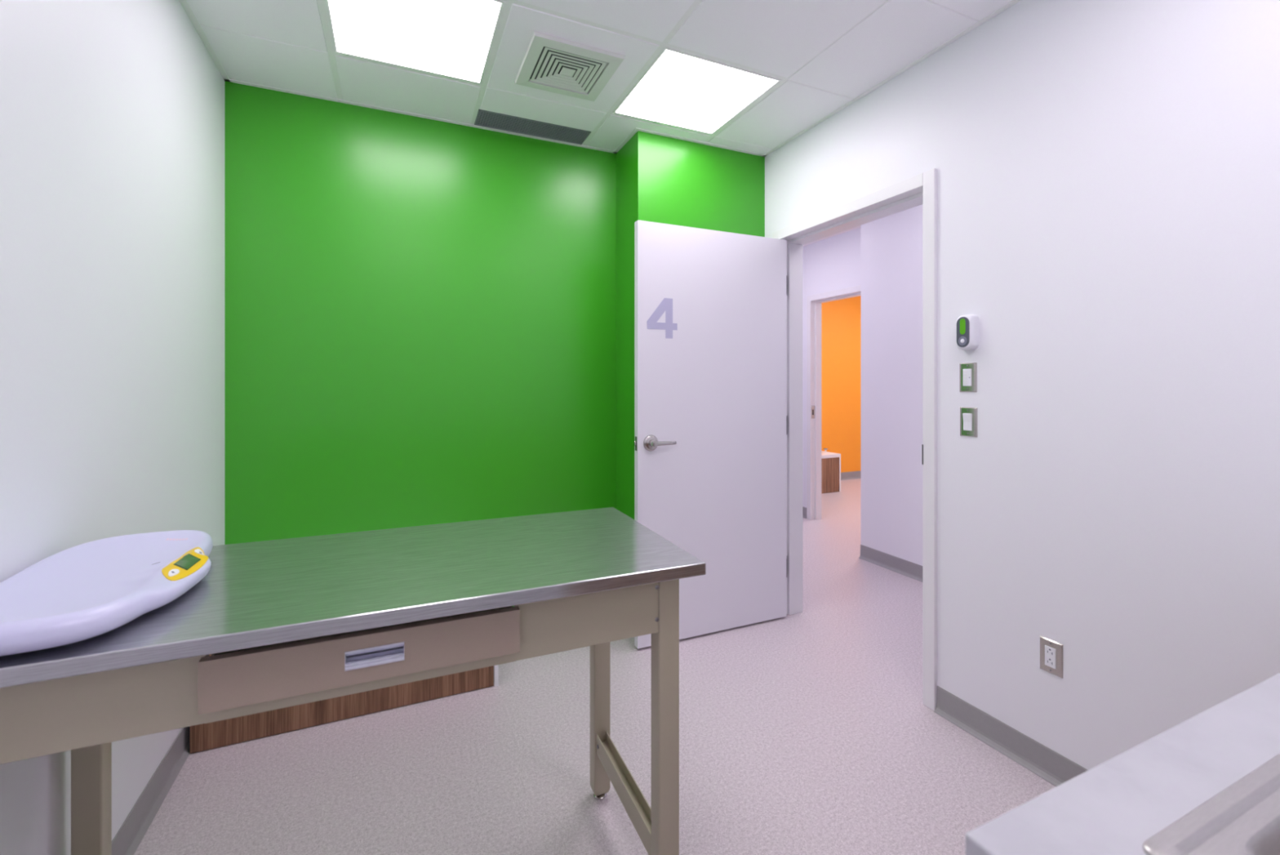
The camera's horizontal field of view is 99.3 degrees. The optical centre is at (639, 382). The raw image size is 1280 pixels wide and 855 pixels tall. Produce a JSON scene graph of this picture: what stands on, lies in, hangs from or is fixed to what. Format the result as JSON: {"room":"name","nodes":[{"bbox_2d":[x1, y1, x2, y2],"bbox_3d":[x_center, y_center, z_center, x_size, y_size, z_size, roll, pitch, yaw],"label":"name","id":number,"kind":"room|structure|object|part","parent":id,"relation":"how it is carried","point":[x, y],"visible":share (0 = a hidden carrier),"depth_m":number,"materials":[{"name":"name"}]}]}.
{"room":"examination room","nodes":[
{"label":"examination room","id":0,"kind":"room"},
{"bbox_2d":[0,0,224,854],"bbox_3d":[-1.235,-0.058,0.902,0.120,2.785,3.538,0,0,-24],"label":"wall","id":1,"kind":"structure","parent":0,"point":[112,112],"depth_m":1.43,"materials":[{"name":"white paint"}]},
{"bbox_2d":[111,725,190,854],"bbox_3d":[-1.171,1.284,0.931,0.022,0.102,3.298,0,0,-24],"label":"baseboard","id":2,"kind":"structure","parent":1,"relation":"attached to","point":[129,836],"depth_m":1.69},
{"bbox_2d":[224,81,616,606],"bbox_3d":[-1.023,-0.058,2.871,1.881,2.785,0.120,0,0,-24],"label":"wall","id":3,"kind":"structure","parent":0,"point":[420,313],"depth_m":2.73,"materials":[{"name":"green paint"}]},
{"bbox_2d":[133,478,1055,854],"bbox_3d":[1.614,1.385,3.548,7.547,0.100,6.390,0,0,-24],"label":"floor","id":4,"kind":"structure","parent":0,"point":[810,731],"depth_m":1.92,"materials":[{"name":"plastic"}]},
{"bbox_2d":[190,653,498,753],"bbox_3d":[-1.228,1.104,2.416,1.088,0.462,0.539,0,0,-24],"label":"bench","id":5,"kind":"object","parent":4,"relation":"on","point":[203,736],"visible":0.21,"depth_m":2.13,"materials":[{"name":"brown wood"}]},
{"bbox_3d":[-0.742,1.124,2.635,0.020,0.422,0.539,0,0,-24],"label":"panel","id":6,"kind":"part","parent":5,"relation":"part of","materials":[{"name":"white laminate"}]},
{"bbox_2d":[0,506,705,854],"bbox_3d":[-0.590,0.878,1.289,1.356,0.914,0.620,0,0,-23],"label":"exam table","id":7,"kind":"object","parent":4,"relation":"on","point":[282,623],"visible":0.94,"depth_m":1.12,"materials":[{"name":"metal"}]},
{"bbox_3d":[-1.275,0.886,1.264,0.055,0.872,0.050,0,0,-23],"label":"leg","id":8,"kind":"part","parent":7,"relation":"part of","materials":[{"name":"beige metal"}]},
{"bbox_2d":[0,529,213,655],"bbox_3d":[-1.058,0.393,1.079,0.326,0.057,0.598,0,0,-24],"label":"weighing scale","id":9,"kind":"object","parent":7,"relation":"on","point":[86,590],"visible":1,"depth_m":1.02,"materials":[{"name":"plastic"}]},
{"bbox_3d":[-0.939,0.378,1.125,0.058,0.019,0.216,0,0,-24],"label":"control panel","id":10,"kind":"part","parent":9,"relation":"part of","materials":[{"name":"yellow plastic"}]},
{"bbox_3d":[-0.942,0.373,1.130,0.031,0.007,0.094,0,0,-24],"label":"lcd glass","id":11,"kind":"part","parent":9,"relation":"part of","materials":[{"name":"green glass"}]},
{"bbox_3d":[-0.503,0.518,1.035,0.542,0.088,0.018,0,0,-23],"label":"drawer","id":12,"kind":"part","parent":7,"relation":"part of","materials":[{"name":"beige metal"}]},
{"bbox_3d":[-0.503,0.516,1.033,0.101,0.035,0.020,0,0,-23],"label":"drawer pull","id":13,"kind":"part","parent":7,"relation":"part of","materials":[{"name":"metal"}]},
{"bbox_3d":[-0.129,0.886,1.757,0.055,0.872,0.050,0,0,-23],"label":"leg","id":14,"kind":"part","parent":7,"relation":"part of","materials":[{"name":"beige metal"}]},
{"bbox_3d":[0.061,0.886,1.316,0.055,0.872,0.050,0,0,-23],"label":"leg","id":15,"kind":"part","parent":7,"relation":"part of","materials":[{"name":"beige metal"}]},
{"bbox_2d":[821,450,840,493],"bbox_3d":[1.805,1.103,6.691,1.155,0.464,0.613,0,0,-24],"label":"cabinet","id":16,"kind":"object","parent":4,"relation":"on","point":[830,461],"visible":0.3,"depth_m":6.59,"materials":[{"name":"brown wood"}]},
{"bbox_3d":[2.323,1.123,6.923,0.020,0.424,0.613,0,0,-24],"label":"panel","id":17,"kind":"part","parent":16,"relation":"part of","materials":[{"name":"white laminate"}]},
{"bbox_3d":[1.132,0.905,0.538,1.478,0.860,0.690,0,0,-24],"label":"cabinet","id":18,"kind":"object","parent":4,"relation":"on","visible":0},
{"bbox_2d":[965,672,1279,854],"bbox_3d":[1.139,0.455,0.530,1.509,0.040,0.671,0,0,-24],"label":"countertop","id":19,"kind":"structure","parent":18,"relation":"on","point":[1112,807],"depth_m":0.58,"materials":[{"name":"white stone"}]},
{"bbox_2d":[1142,753,1279,854],"bbox_3d":[0.818,0.522,0.412,0.570,0.187,0.462,0,0,-24],"label":"sink","id":20,"kind":"object","parent":19,"relation":"in","point":[1243,818],"visible":1,"depth_m":0.53,"materials":[{"name":"metal"}]},
{"bbox_2d":[178,0,1021,156],"bbox_3d":[0.055,-1.399,1.482,2.709,0.103,3.298,0,0,-24],"label":"ceiling","id":21,"kind":"structure","parent":0,"point":[827,55],"depth_m":2.23,"materials":[{"name":"tile"}]},
{"bbox_2d":[324,0,505,84],"bbox_3d":[-0.865,-1.352,2.078,0.586,0.002,0.586,0,0,-24],"label":"recessed light","id":22,"kind":"object","parent":21,"relation":"in","point":[455,39],"visible":1,"depth_m":2.10,"materials":[{"name":"white plastic"}]},
{"bbox_2d":[474,109,591,144],"bbox_3d":[-0.566,-1.350,2.888,0.586,0.005,0.168,0,0,-24],"label":"ceiling vent","id":23,"kind":"object","parent":21,"relation":"in","point":[484,118],"visible":1,"depth_m":2.88,"materials":[{"name":"grey metal"}]},
{"bbox_2d":[514,31,625,101],"bbox_3d":[-0.312,-1.341,2.340,0.380,0.016,0.380,0,0,-24],"label":"ceiling vent","id":24,"kind":"object","parent":21,"relation":"in","point":[551,64],"visible":1,"depth_m":2.31,"materials":[{"name":"white metal"}]},
{"bbox_3d":[-0.312,-1.349,2.340,0.276,0.002,0.276,0,0,-24],"label":"duct plate","id":25,"kind":"part","parent":24,"relation":"part of","materials":[{"name":"white metal"}]},
{"bbox_3d":[-0.312,-1.335,2.340,0.058,0.002,0.058,0,0,-24],"label":"plate","id":26,"kind":"part","parent":24,"relation":"part of","materials":[{"name":"white metal"}]},
{"bbox_2d":[612,47,782,134],"bbox_3d":[0.248,-1.352,2.578,0.586,0.002,0.586,0,0,-24],"label":"recessed light","id":27,"kind":"object","parent":21,"relation":"in","point":[679,89],"visible":1,"depth_m":2.53,"materials":[{"name":"white plastic"}]},
{"bbox_2d":[616,130,764,519],"bbox_3d":[0.278,-0.058,3.280,0.828,2.785,0.440,0,0,-24],"label":"wall","id":28,"kind":"structure","parent":0,"point":[660,179],"depth_m":3.06,"materials":[{"name":"green paint"}]},
{"bbox_2d":[802,227,861,507],"bbox_3d":[1.618,-0.058,5.529,0.095,2.785,2.581,0,0,-24],"label":"wall","id":29,"kind":"structure","parent":0,"point":[833,263],"depth_m":5.16,"materials":[{"name":"white paint"}]},
{"bbox_2d":[802,506,806,518],"bbox_3d":[1.485,1.284,5.684,0.022,0.102,0.749,0,0,-24],"label":"baseboard","id":30,"kind":"structure","parent":29,"relation":"attached to","point":[804,508],"depth_m":5.38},
{"bbox_2d":[806,284,861,519],"bbox_3d":[1.906,0.244,4.890,0.125,2.182,1.036,0,0,-24],"label":"door frame","id":31,"kind":"structure","parent":29,"relation":"attached to","point":[814,302],"depth_m":5.30,"materials":[{"name":"white wood"}]},
{"bbox_3d":[1.687,0.287,5.300,0.042,0.125,0.004,0,0,-24],"label":"plate","id":32,"kind":"part","parent":31,"relation":"part of","materials":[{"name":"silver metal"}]},
{"bbox_2d":[802,225,861,246],"bbox_3d":[1.776,-1.400,3.172,1.550,0.100,5.570,0,0,-24],"label":"ceiling","id":33,"kind":"structure","parent":0,"point":[859,226],"depth_m":4.99,"materials":[{"name":"paint"}]},
{"bbox_2d":[821,295,861,472],"bbox_3d":[2.393,-0.058,7.347,2.810,2.785,0.100,0,0,-24],"label":"wall","id":34,"kind":"structure","parent":0,"point":[841,319],"depth_m":7.47,"materials":[{"name":"orange paint"}]},
{"bbox_2d":[840,470,861,479],"bbox_3d":[2.970,1.284,7.540,1.600,0.102,0.022,0,0,-24],"label":"baseboard","id":35,"kind":"structure","parent":34,"relation":"attached to","point":[853,474],"depth_m":7.52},
{"bbox_2d":[861,204,922,565],"bbox_3d":[2.697,-0.058,2.566,0.556,2.785,3.709,0,0,-24],"label":"wall","id":36,"kind":"structure","parent":0,"point":[891,246],"depth_m":3.89,"materials":[{"name":"white paint"}]},
{"bbox_2d":[858,544,922,582],"bbox_3d":[2.413,1.284,2.493,0.022,0.102,3.609,0,0,-24],"label":"baseboard","id":37,"kind":"structure","parent":36,"relation":"attached to","point":[912,570],"depth_m":3.87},
{"bbox_2d":[764,0,1279,769],"bbox_3d":[0.971,-0.058,2.909,0.133,2.785,5.390,0,0,-24],"label":"wall","id":38,"kind":"structure","parent":0,"point":[1108,171],"depth_m":1.70,"materials":[{"name":"white paint"}]},
{"bbox_2d":[634,220,787,648],"bbox_3d":[0.415,0.258,2.914,0.972,2.130,0.156,0,0,-24],"label":"door","id":39,"kind":"structure","parent":38,"relation":"in","point":[711,417],"depth_m":2.89,"materials":[{"name":"white wood"}]},
{"bbox_3d":[0.102,0.303,2.719,0.165,0.082,0.057,0,0,-24],"label":"lever handle","id":40,"kind":"part","parent":39,"relation":"part of","materials":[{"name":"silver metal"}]},
{"bbox_2d":[772,168,937,710],"bbox_3d":[1.056,0.232,2.717,0.168,2.206,1.042,0,0,-24],"label":"door frame","id":41,"kind":"structure","parent":38,"relation":"attached to","point":[921,188],"depth_m":2.47,"materials":[{"name":"metal"}]},
{"bbox_3d":[1.188,0.298,2.263,0.036,0.083,0.006,0,0,-24],"label":"strike plate","id":42,"kind":"part","parent":41,"relation":"part of","materials":[{"name":"metal"}]},
{"bbox_2d":[955,314,978,350],"bbox_3d":[1.246,-0.192,2.078,0.047,0.132,0.068,0,0,-24],"label":"thermostat","id":43,"kind":"object","parent":38,"relation":"attached to","point":[966,326],"visible":1,"depth_m":2.06,"materials":[{"name":"white plastic"}]},
{"bbox_2d":[959,362,977,391],"bbox_3d":[1.260,-0.019,2.092,0.010,0.112,0.069,0,0,-24],"label":"switch","id":44,"kind":"object","parent":38,"relation":"attached to","point":[967,371],"visible":1,"depth_m":2.09,"materials":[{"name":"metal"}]},
{"bbox_2d":[960,406,977,437],"bbox_3d":[1.260,0.151,2.090,0.012,0.112,0.069,0,0,-24],"label":"rocker switch","id":45,"kind":"object","parent":38,"relation":"attached to","point":[968,415],"visible":1,"depth_m":2.08,"materials":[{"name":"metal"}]},
{"bbox_2d":[933,685,1088,786],"bbox_3d":[1.579,1.284,1.369,0.022,0.102,1.842,0,0,-24],"label":"baseboard","id":46,"kind":"structure","parent":38,"relation":"attached to","point":[1054,767],"depth_m":1.95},
{"bbox_2d":[1040,635,1062,678],"bbox_3d":[1.380,0.921,1.827,0.008,0.112,0.070,0,0,-24],"label":"power outlet","id":47,"kind":"object","parent":38,"relation":"attached to","point":[1051,651],"visible":1,"depth_m":1.82,"materials":[{"name":"metal"}]}
]}

